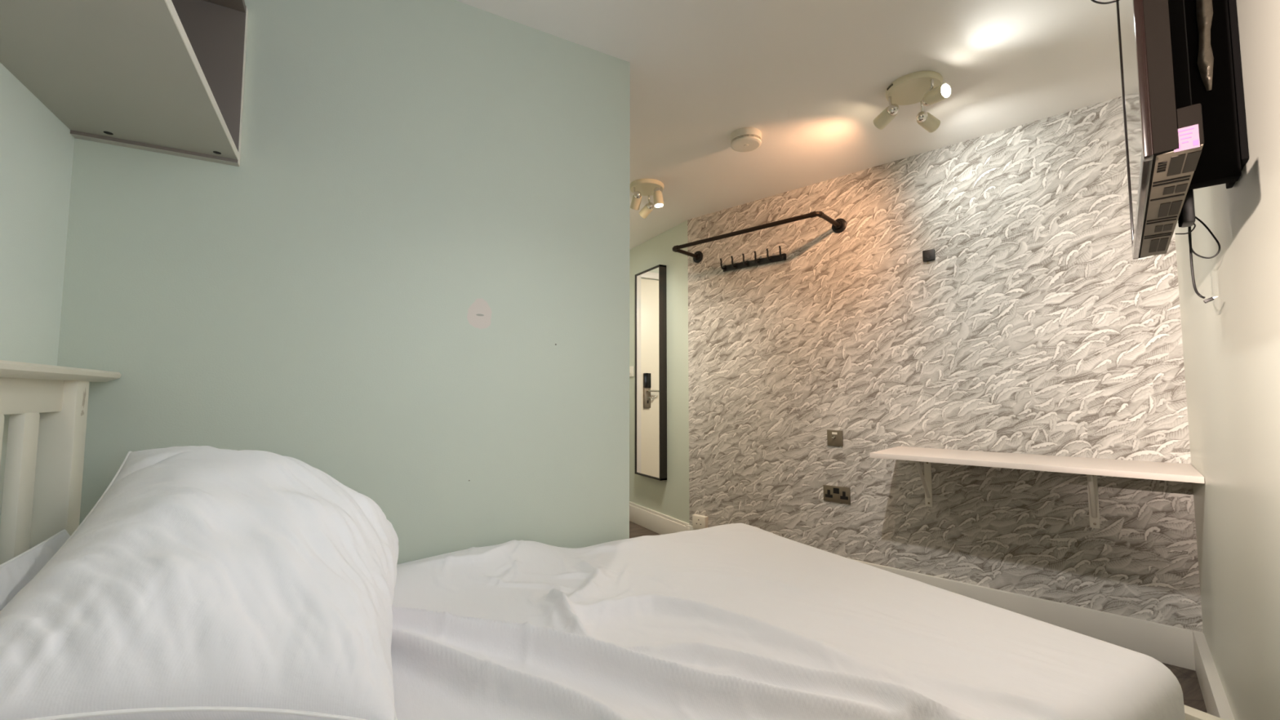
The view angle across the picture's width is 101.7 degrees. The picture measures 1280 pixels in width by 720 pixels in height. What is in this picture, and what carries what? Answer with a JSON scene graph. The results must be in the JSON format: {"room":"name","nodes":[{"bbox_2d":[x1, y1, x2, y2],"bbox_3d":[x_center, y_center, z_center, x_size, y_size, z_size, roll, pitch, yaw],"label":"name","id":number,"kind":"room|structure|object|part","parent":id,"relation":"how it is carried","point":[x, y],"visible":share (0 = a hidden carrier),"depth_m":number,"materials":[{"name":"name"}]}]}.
{"room":"hotel room","nodes":[
{"label":"hotel room","id":0,"kind":"room"},
{"bbox_2d":[0,62,74,523],"bbox_3d":[-0.802,-0.096,0.199,0.100,2.235,2.123,2,-4,-29],"label":"wall","id":1,"kind":"structure","parent":0,"point":[37,147],"depth_m":1.03,"materials":[{"name":"green paint"}]},
{"bbox_2d":[0,0,248,166],"bbox_3d":[-0.897,-0.734,0.820,0.300,0.415,1.024,2,-4,-29],"label":"upper cabinet","id":2,"kind":"object","parent":1,"relation":"attached to","point":[167,77],"visible":1,"depth_m":1.00,"materials":[{"name":"grey laminate"}]},
{"bbox_3d":[-1.144,-0.705,1.256,0.299,0.414,0.022,2,-4,-29],"label":"panel","id":3,"kind":"part","parent":2,"relation":"part of","materials":[{"name":"beige laminate"}]},
{"bbox_3d":[-0.897,-0.931,0.832,0.298,0.018,1.020,2,-4,-29],"label":"panel","id":4,"kind":"part","parent":2,"relation":"part of","materials":[{"name":"beige laminate"}]},
{"bbox_2d":[57,0,630,564],"bbox_3d":[-1.298,0.063,2.526,1.527,2.235,2.427,2,-4,-29],"label":"wall partition","id":5,"kind":"structure","parent":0,"point":[408,286],"depth_m":1.49,"materials":[{"name":"green paint"}]},
{"bbox_2d":[629,220,689,524],"bbox_3d":[0.105,0.169,4.074,0.100,2.235,1.104,2,-4,-29],"label":"wall","id":6,"kind":"structure","parent":0,"point":[669,497],"depth_m":3.76,"materials":[{"name":"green paint"}]},
{"bbox_2d":[629,366,633,377],"bbox_3d":[-0.078,0.096,4.286,0.014,0.086,0.086,2,-4,-29],"label":"light switch","id":7,"kind":"object","parent":6,"relation":"attached to","point":[631,368],"visible":0.7,"depth_m":4.27,"materials":[{"name":"beige plastic"}]},
{"bbox_2d":[635,264,666,480],"bbox_3d":[0.077,0.092,3.963,0.060,1.573,0.378,2,-4,-29],"label":"wall mirror","id":8,"kind":"object","parent":6,"relation":"attached to","point":[651,306],"visible":1,"depth_m":3.90,"materials":[{"name":"black mirror"}]},
{"bbox_2d":[629,501,689,534],"bbox_3d":[0.084,1.204,3.921,0.019,0.148,1.024,2,-4,-29],"label":"baseboard","id":9,"kind":"structure","parent":6,"relation":"attached to","point":[658,522],"depth_m":3.86,"materials":[{"name":"white wood"}]},
{"bbox_2d":[455,0,1121,249],"bbox_3d":[0.208,-1.130,2.197,3.760,0.100,4.720,2,-4,-29],"label":"ceiling","id":10,"kind":"structure","parent":0,"point":[814,77],"depth_m":1.99,"materials":[{"name":"white paint"}]},
{"bbox_2d":[629,178,664,218],"bbox_3d":[0.034,-0.941,3.052,0.206,0.160,0.311,2,-4,-29],"label":"ceiling spotlight","id":11,"kind":"object","parent":10,"relation":"attached to","point":[642,187],"visible":1,"depth_m":2.99,"materials":[{"name":"beige metal"}]},
{"bbox_3d":[0.039,-1.010,3.049,0.204,0.024,0.204,2,-4,-29],"label":"ceiling plate","id":12,"kind":"part","parent":11,"relation":"part of","materials":[{"name":"white metal"}]},
{"bbox_2d":[730,127,761,151],"bbox_3d":[0.499,-1.034,2.454,0.144,0.055,0.144,2,-4,-29],"label":"smoke detector","id":13,"kind":"object","parent":10,"relation":"attached to","point":[744,139],"visible":1,"depth_m":2.41,"materials":[{"name":"beige plastic"}]},
{"bbox_2d":[730,133,761,143],"bbox_3d":[0.499,-1.023,2.453,0.143,0.010,0.142,2,-4,-29],"label":"vent","id":14,"kind":"object","parent":13,"relation":"attached to","point":[736,138],"depth_m":2.40,"materials":[{"name":"beige plastic"}]},
{"bbox_2d":[873,71,951,133],"bbox_3d":[1.116,-1.024,2.062,0.278,0.130,0.253,1,-4,-8],"label":"ceiling spotlight","id":15,"kind":"object","parent":10,"relation":"attached to","point":[927,88],"visible":1,"depth_m":2.06,"materials":[{"name":"beige metal"}]},
{"bbox_3d":[1.013,-1.039,2.100,0.018,0.051,0.011,-2,-4,22],"label":"stem","id":16,"kind":"part","parent":15,"relation":"part of","materials":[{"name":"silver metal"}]},
{"bbox_3d":[1.087,-1.077,2.069,0.204,0.024,0.204,2,-4,-29],"label":"ceiling plate","id":17,"kind":"part","parent":15,"relation":"part of","materials":[{"name":"white metal"}]},
{"bbox_3d":[1.160,-1.035,2.140,0.012,0.053,0.029,-2,-5,32],"label":"stem","id":18,"kind":"part","parent":15,"relation":"part of","materials":[{"name":"silver metal"}]},
{"bbox_3d":[1.116,-1.045,1.998,0.011,0.051,0.039,-1,-4,8],"label":"stem","id":19,"kind":"part","parent":15,"relation":"part of","materials":[{"name":"silver metal"}]},
{"bbox_3d":[1.140,-1.007,1.949,0.047,0.047,0.016,1,-4,-19],"label":"bulb","id":20,"kind":"part","parent":15,"relation":"part of","materials":[{"name":"white glass"}]},
{"bbox_2d":[629,520,1207,713],"bbox_3d":[0.208,1.200,2.038,3.760,0.100,4.720,2,-4,-29],"label":"floor","id":21,"kind":"structure","parent":0,"point":[1188,679],"depth_m":1.85,"materials":[{"name":"brown plastic"}]},
{"bbox_2d":[0,360,1224,719],"bbox_3d":[-0.094,0.549,1.027,1.970,1.061,1.282,2,-4,-29],"label":"frame","id":22,"kind":"object","parent":21,"relation":"on","point":[46,406],"visible":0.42,"depth_m":0.98,"materials":[{"name":"beige paint"}]},
{"bbox_3d":[-0.895,0.039,0.567,0.024,0.063,1.110,2,-4,-29],"label":"rail","id":23,"kind":"part","parent":22,"relation":"part of","materials":[{"name":"beige paint"}]},
{"bbox_3d":[-1.163,0.559,1.020,0.052,1.039,0.058,2,-4,-29],"label":"headboard post","id":24,"kind":"part","parent":22,"relation":"part of","materials":[{"name":"beige paint"}]},
{"bbox_3d":[0.750,0.774,1.481,0.040,0.163,1.270,2,-4,-29],"label":"foot rail","id":25,"kind":"part","parent":22,"relation":"part of","materials":[{"name":"beige paint"}]},
{"bbox_3d":[-0.092,0.665,1.036,1.780,0.120,1.200,2,-4,-29],"label":"mattress","id":26,"kind":"object","parent":22,"relation":"on","visible":0},
{"bbox_2d":[391,523,1185,719],"bbox_3d":[-0.091,0.625,1.039,1.830,0.281,1.241,2,-4,-29],"label":"duvet","id":27,"kind":"object","parent":26,"relation":"on","point":[733,621],"visible":0.79,"depth_m":0.97,"materials":[{"name":"white fabric"}]},
{"bbox_2d":[0,528,70,611],"bbox_3d":[-0.891,0.398,0.758,0.127,0.190,0.565,2,-4,-29],"label":"pillow","id":28,"kind":"object","parent":27,"relation":"on","point":[15,573],"visible":0.23,"depth_m":0.81,"materials":[{"name":"white fabric"}]},
{"bbox_2d":[0,445,398,719],"bbox_3d":[-0.654,0.332,0.880,0.503,0.345,0.680,2,-4,-29],"label":"pillow","id":29,"kind":"object","parent":27,"relation":"on","point":[203,582],"visible":1,"depth_m":0.68,"materials":[{"name":"white fabric"}]},
{"bbox_2d":[687,96,1203,632],"bbox_3d":[1.242,0.023,2.823,2.357,2.115,0.120,-4,-5,42],"label":"wall","id":30,"kind":"structure","parent":0,"point":[1033,326],"depth_m":2.47,"materials":[{"name":"paper"}]},
{"bbox_2d":[692,514,707,528],"bbox_3d":[0.396,1.067,3.425,0.104,0.086,0.034,-4,-5,42],"label":"socket","id":31,"kind":"object","parent":30,"relation":"attached to","point":[699,522],"visible":0.86,"depth_m":3.41,"materials":[{"name":"beige plastic"}]},
{"bbox_2d":[720,245,786,271],"bbox_3d":[0.693,-0.629,3.248,0.444,0.081,0.063,-4,-5,42],"label":"coat rack","id":32,"kind":"object","parent":30,"relation":"attached to","point":[780,257],"visible":1,"depth_m":3.25,"materials":[{"name":"black metal"}]},
{"bbox_2d":[671,210,846,262],"bbox_3d":[0.659,-0.735,3.132,1.054,0.082,0.290,-4,-5,42],"label":"rail","id":33,"kind":"object","parent":30,"relation":"attached to","point":[839,225],"visible":1,"depth_m":2.93,"materials":[{"name":"black metal"}]},
{"bbox_2d":[826,430,843,446],"bbox_3d":[1.066,0.429,2.857,0.086,0.086,0.027,-4,-5,42],"label":"toggle switch","id":34,"kind":"object","parent":30,"relation":"attached to","point":[834,437],"visible":1,"depth_m":2.86,"materials":[{"name":"silver metal"}]},
{"bbox_2d":[822,484,850,504],"bbox_3d":[1.073,0.733,2.841,0.146,0.086,0.012,-4,-5,43],"label":"double socket","id":35,"kind":"object","parent":30,"relation":"attached to","point":[831,493],"visible":1,"depth_m":2.83,"materials":[{"name":"silver metal"}]},
{"bbox_2d":[922,248,935,263],"bbox_3d":[1.436,-0.514,2.588,0.054,0.067,0.020,-4,-5,42],"label":"socket","id":36,"kind":"object","parent":30,"relation":"attached to","point":[928,255],"visible":1,"depth_m":2.58,"materials":[{"name":"black plastic"}]},
{"bbox_2d":[869,446,1204,528],"bbox_3d":[1.551,0.545,2.138,1.024,0.284,0.421,-4,-5,42],"label":"wall shelf","id":37,"kind":"object","parent":30,"relation":"attached to","point":[1091,467],"visible":1,"depth_m":2.06,"materials":[{"name":"beige laminate"}]},
{"bbox_2d":[1174,0,1279,719],"bbox_3d":[0.960,-0.068,0.610,0.220,2.235,3.687,-4,-5,42],"label":"wall","id":38,"kind":"structure","parent":0,"point":[1231,341],"depth_m":1.10,"materials":[{"name":"white paint"}]},
{"bbox_2d":[1177,0,1248,227],"bbox_3d":[1.097,-0.601,1.021,0.081,0.655,0.197,-4,-5,42],"label":"tv bracket","id":39,"kind":"object","parent":38,"relation":"attached to","point":[1211,25],"visible":0.73,"depth_m":0.94,"materials":[{"name":"black metal"}]},
{"bbox_2d":[1115,0,1204,259],"bbox_3d":[0.967,-0.611,0.989,0.066,0.700,0.740,-4,-5,42],"label":"television","id":40,"kind":"object","parent":39,"relation":"attached to","point":[1164,135],"visible":1,"depth_m":0.79,"materials":[{"name":"black plastic"}]},
{"bbox_2d":[1090,0,1115,4],"bbox_3d":[1.178,-1.007,1.347,0.118,0.202,0.014,-4,-5,42],"label":"lead","id":41,"kind":"object","parent":40,"relation":"attached to","point":[1093,1],"visible":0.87,"depth_m":1.34,"materials":[{"name":"black plastic"}]},
{"bbox_2d":[1148,238,1159,253],"bbox_3d":[1.131,-0.252,1.146,0.012,0.002,0.130,-4,-5,42],"label":"speaker grille","id":42,"kind":"object","parent":40,"relation":"attached to","point":[1153,243],"depth_m":1.14,"materials":[{"name":"brown"}]},
{"bbox_2d":[1154,225,1163,232],"bbox_3d":[1.024,-0.260,1.028,0.010,0.002,0.050,-4,-5,42],"label":"speaker grille","id":43,"kind":"object","parent":40,"relation":"attached to","point":[1157,228],"depth_m":1.03,"materials":[{"name":"brown"}]},
{"bbox_3d":[0.959,-0.610,0.997,0.024,0.696,0.736,-4,-5,42],"label":"casing","id":44,"kind":"part","parent":40,"relation":"part of","materials":[{"name":"black plastic"}]},
{"bbox_2d":[1157,237,1168,251],"bbox_3d":[1.142,-0.252,1.137,0.012,0.002,0.130,-4,-5,42],"label":"speaker grille","id":45,"kind":"object","parent":40,"relation":"attached to","point":[1162,242],"depth_m":1.13,"materials":[{"name":"brown"}]},
{"bbox_2d":[1157,202,1170,217],"bbox_3d":[0.930,-0.267,0.924,0.012,0.002,0.090,-4,-5,42],"label":"speaker grille","id":46,"kind":"object","parent":40,"relation":"attached to","point":[1163,208],"depth_m":0.92,"materials":[{"name":"brown"}]},
{"bbox_2d":[1163,223,1173,231],"bbox_3d":[1.034,-0.260,1.019,0.012,0.002,0.050,-4,-5,42],"label":"speaker grille","id":47,"kind":"object","parent":40,"relation":"attached to","point":[1166,227],"depth_m":1.02,"materials":[{"name":"brown"}]},
{"bbox_2d":[1162,185,1175,195],"bbox_3d":[0.849,-0.273,0.836,0.012,0.002,0.040,-4,-5,42],"label":"speaker grille","id":48,"kind":"object","parent":40,"relation":"attached to","point":[1166,189],"depth_m":0.83,"materials":[{"name":"brown"}]},
{"bbox_3d":[0.967,-0.265,0.964,0.045,0.002,0.714,-4,-5,42],"label":"underside panel","id":49,"kind":"part","parent":40,"relation":"part of","materials":[{"name":"grey plastic"}]},
{"bbox_2d":[1168,200,1182,215],"bbox_3d":[0.941,-0.267,0.915,0.012,0.002,0.090,-4,-5,42],"label":"speaker grille","id":50,"kind":"object","parent":40,"relation":"attached to","point":[1175,206],"depth_m":0.91,"materials":[{"name":"brown"}]},
{"bbox_2d":[1166,153,1186,176],"bbox_3d":[0.767,-0.279,0.745,0.014,0.002,0.085,-4,-5,42],"label":"speaker grille","id":51,"kind":"object","parent":40,"relation":"attached to","point":[1175,162],"depth_m":0.74,"materials":[{"name":"brown"}]},
{"bbox_2d":[1174,182,1187,193],"bbox_3d":[0.860,-0.274,0.827,0.012,0.002,0.040,-4,-5,42],"label":"speaker grille","id":52,"kind":"object","parent":40,"relation":"attached to","point":[1180,188],"depth_m":0.82,"materials":[{"name":"brown plastic"}]},
{"bbox_2d":[1176,127,1198,149],"bbox_3d":[0.729,-0.295,0.694,0.021,0.025,0.001,-4,-5,42],"label":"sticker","id":53,"kind":"object","parent":40,"relation":"on","point":[1195,142],"depth_m":0.69,"materials":[{"name":"pink paper"}]},
{"bbox_2d":[1182,150,1201,173],"bbox_3d":[0.779,-0.280,0.735,0.013,0.002,0.085,-4,-5,42],"label":"speaker grille","id":54,"kind":"object","parent":40,"relation":"attached to","point":[1190,158],"depth_m":0.73,"materials":[{"name":"brown"}]},
{"bbox_2d":[1174,216,1220,303],"bbox_3d":[1.245,-0.237,1.166,0.070,0.220,0.037,-1,-4,10],"label":"cable","id":55,"kind":"object","parent":40,"relation":"hanging from","point":[1191,251],"visible":0.74,"depth_m":1.17,"materials":[{"name":"black plastic"}]},
{"bbox_3d":[1.113,-0.600,1.082,0.022,0.650,0.035,-4,-5,42],"label":"vertical rail","id":56,"kind":"part","parent":39,"relation":"part of","materials":[{"name":"black metal"}]},
{"bbox_3d":[1.047,-0.627,0.971,0.063,0.610,0.040,-4,-5,42],"label":"vertical rail","id":57,"kind":"part","parent":39,"relation":"part of","materials":[{"name":"black metal"}]},
{"bbox_3d":[1.129,-0.640,1.005,0.009,0.580,0.180,-4,-5,42],"label":"wall plate","id":58,"kind":"part","parent":39,"relation":"part of","materials":[{"name":"black metal"}]},
{"bbox_2d":[1192,631,1235,719],"bbox_3d":[0.886,0.983,0.640,0.029,0.143,3.439,-4,-5,42],"label":"baseboard","id":59,"kind":"structure","parent":38,"relation":"attached to","point":[1215,700],"depth_m":1.63,"materials":[{"name":"white wood"}]},
{"bbox_3d":[1.242,1.138,2.747,2.357,0.121,0.120,-4,-5,42],"label":"wall","id":60,"kind":"structure","parent":0,"visible":0},
{"bbox_2d":[685,524,1203,671],"bbox_3d":[1.189,1.125,2.703,2.375,0.140,0.021,-4,-5,42],"label":"baseboard","id":61,"kind":"structure","parent":60,"relation":"attached to","point":[1167,644],"depth_m":2.10,"materials":[{"name":"white wood"}]}
]}

